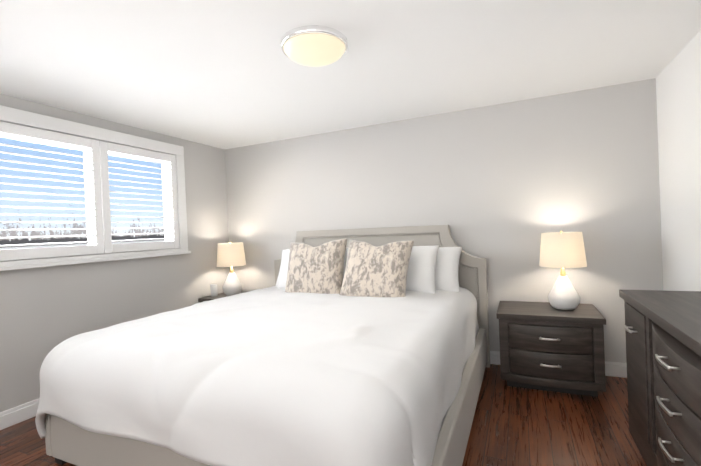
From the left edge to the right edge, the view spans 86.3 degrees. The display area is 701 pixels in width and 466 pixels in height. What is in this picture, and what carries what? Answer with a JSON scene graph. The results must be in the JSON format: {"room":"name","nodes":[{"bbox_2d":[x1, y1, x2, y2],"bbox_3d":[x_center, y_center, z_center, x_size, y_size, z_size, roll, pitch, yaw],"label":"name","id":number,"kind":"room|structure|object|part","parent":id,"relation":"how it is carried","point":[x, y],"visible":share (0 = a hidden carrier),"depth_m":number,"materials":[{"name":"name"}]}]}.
{"room":"bedroom","nodes":[
{"label":"bedroom","id":0,"kind":"room"},
{"bbox_2d":[0,94,229,411],"bbox_3d":[-2.432,0.179,2.173,0.150,2.150,4.700,-2,0,24],"label":"wall","id":1,"kind":"structure","parent":0,"point":[44,311],"depth_m":3.00,"materials":[{"name":"grey paint"}]},
{"bbox_2d":[0,398,38,429],"bbox_3d":[-2.316,1.197,2.139,0.016,0.108,4.684,-2,0,24],"label":"baseboard","id":2,"kind":"structure","parent":1,"relation":"attached to","point":[17,414],"depth_m":2.44,"materials":[{"name":"white wood"}]},
{"bbox_2d":[0,105,190,270],"bbox_3d":[-2.193,-0.295,2.677,0.220,1.060,2.363,-2,0,24],"label":"window","id":3,"kind":"structure","parent":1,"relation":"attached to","point":[100,247],"depth_m":2.95,"materials":[{"name":"white plastic"}]},
{"bbox_2d":[0,364,646,465],"bbox_3d":[-0.519,1.231,1.334,4.250,0.100,5.000,-2,0,24],"label":"floor","id":4,"kind":"structure","parent":0,"point":[514,426],"depth_m":2.12,"materials":[{"name":"brown wood"}]},
{"bbox_2d":[198,291,249,301],"bbox_3d":[-1.184,0.920,3.892,0.589,0.538,0.526,-2,0,24],"label":"nightstand","id":5,"kind":"object","parent":4,"relation":"on","point":[209,298],"visible":0.04,"depth_m":3.84,"materials":[{"name":"grey wood"}]},
{"bbox_2d":[210,284,217,296],"bbox_3d":[-1.430,0.598,3.916,0.068,0.124,0.068,-2,0,24],"label":"speaker","id":6,"kind":"object","parent":5,"relation":"on","point":[214,291],"visible":1,"depth_m":3.89},
{"bbox_2d":[216,242,245,295],"bbox_3d":[-1.258,0.373,3.953,0.300,0.560,0.300,-2,0,24],"label":"lamp","id":7,"kind":"object","parent":5,"relation":"on","point":[231,255],"visible":0.98,"depth_m":3.86,"materials":[{"name":"white ceramic"}]},
{"bbox_3d":[-1.264,0.225,3.951,0.300,0.240,0.300,-2,0,24],"label":"lamp shade","id":8,"kind":"part","parent":7,"relation":"part of","materials":[{"name":"beige fabric"}]},
{"bbox_2d":[35,225,489,465],"bbox_3d":[-0.303,0.572,2.512,2.139,1.180,2.283,-2,0,24],"label":"bed","id":9,"kind":"object","parent":4,"relation":"on","point":[357,347],"visible":1,"depth_m":1.68,"materials":[{"name":"grey fabric"}]},
{"bbox_3d":[-0.251,0.976,2.512,2.040,0.270,2.120,-2,0,24],"label":"frame","id":10,"kind":"part","parent":9,"relation":"part of","materials":[{"name":"grey fabric"}]},
{"bbox_2d":[276,250,284,285],"bbox_3d":[-0.332,0.339,3.537,0.860,0.420,0.198,-2,-24,23],"label":"pillow","id":11,"kind":"object","parent":9,"relation":"on","point":[283,252],"depth_m":3.61,"materials":[{"name":"white fabric"}]},
{"bbox_2d":[278,248,348,287],"bbox_3d":[-0.318,0.330,3.338,0.740,0.430,0.195,-2,-24,23],"label":"pillow","id":12,"kind":"object","parent":9,"relation":"on","point":[282,284],"depth_m":3.36,"materials":[{"name":"white fabric"}]},
{"bbox_3d":[0.177,0.545,3.510,2.090,1.180,0.070,-2,0,24],"label":"headboard","id":13,"kind":"part","parent":9,"relation":"part of","materials":[{"name":"grey fabric"}]},
{"bbox_2d":[406,245,438,293],"bbox_3d":[0.355,0.299,3.032,0.740,0.430,0.200,-2,-24,26],"label":"pillow","id":14,"kind":"object","parent":9,"relation":"on","point":[423,268],"depth_m":2.87,"materials":[{"name":"white fabric"}]},
{"bbox_2d":[435,247,461,291],"bbox_3d":[0.514,0.311,3.152,0.860,0.420,0.208,-2,-24,25],"label":"pillow","id":15,"kind":"object","parent":9,"relation":"on","point":[448,259],"depth_m":2.96,"materials":[{"name":"white fabric"}]},
{"bbox_2d":[496,301,605,396],"bbox_3d":[1.427,0.819,2.705,0.649,0.538,0.526,-2,0,24],"label":"nightstand","id":16,"kind":"object","parent":4,"relation":"on","point":[546,346],"visible":1,"depth_m":2.51,"materials":[{"name":"grey wood"}]},
{"bbox_2d":[539,231,586,309],"bbox_3d":[1.530,0.265,2.696,0.300,0.560,0.300,-2,0,24],"label":"lamp","id":17,"kind":"object","parent":16,"relation":"on","point":[562,250],"visible":1,"depth_m":2.61,"materials":[{"name":"white ceramic"}]},
{"bbox_3d":[1.524,0.117,2.694,0.300,0.240,0.300,-2,0,24],"label":"lamp shade","id":18,"kind":"part","parent":17,"relation":"part of","materials":[{"name":"beige fabric"}]},
{"bbox_2d":[619,290,700,465],"bbox_3d":[1.218,0.709,1.078,0.496,0.800,1.759,-2,0,24],"label":"dresser","id":19,"kind":"object","parent":4,"relation":"on","point":[663,342],"visible":1,"depth_m":1.38,"materials":[{"name":"grey wood"}]},
{"bbox_2d":[0,0,700,148],"bbox_3d":[-0.614,-1.017,1.317,4.250,0.100,5.000,-2,0,24],"label":"ceiling","id":20,"kind":"structure","parent":0,"point":[225,74],"depth_m":2.13,"materials":[{"name":"white paint"}]},
{"bbox_2d":[281,25,347,66],"bbox_3d":[-0.186,-0.944,1.948,0.348,0.092,0.348,-2,0,24],"label":"ceiling lamp","id":21,"kind":"object","parent":20,"relation":"attached to","point":[314,45],"visible":1,"depth_m":1.85,"materials":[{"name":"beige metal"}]},
{"bbox_2d":[225,78,662,362],"bbox_3d":[0.435,0.048,3.533,4.250,2.150,0.150,-2,0,24],"label":"wall","id":22,"kind":"structure","parent":0,"point":[500,188],"depth_m":3.08,"materials":[{"name":"grey paint"}]},
{"bbox_2d":[490,351,626,377],"bbox_3d":[0.444,1.070,3.465,3.950,0.108,0.016,-2,0,24],"label":"baseboard","id":23,"kind":"structure","parent":22,"relation":"attached to","point":[616,369],"depth_m":2.78,"materials":[{"name":"white wood"}]},
{"bbox_2d":[656,30,700,290],"bbox_3d":[1.298,0.035,0.477,0.150,2.150,4.700,-2,0,24],"label":"wall","id":24,"kind":"structure","parent":0,"point":[678,88],"depth_m":2.29,"materials":[{"name":"white paint"}]},
{"label":"outside","id":25,"kind":"structure","parent":0,"visible":0},
{"bbox_2d":[0,135,164,249],"bbox_3d":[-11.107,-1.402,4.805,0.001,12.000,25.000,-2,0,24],"label":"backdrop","id":26,"kind":"structure","parent":25,"point":[7,218],"depth_m":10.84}
]}

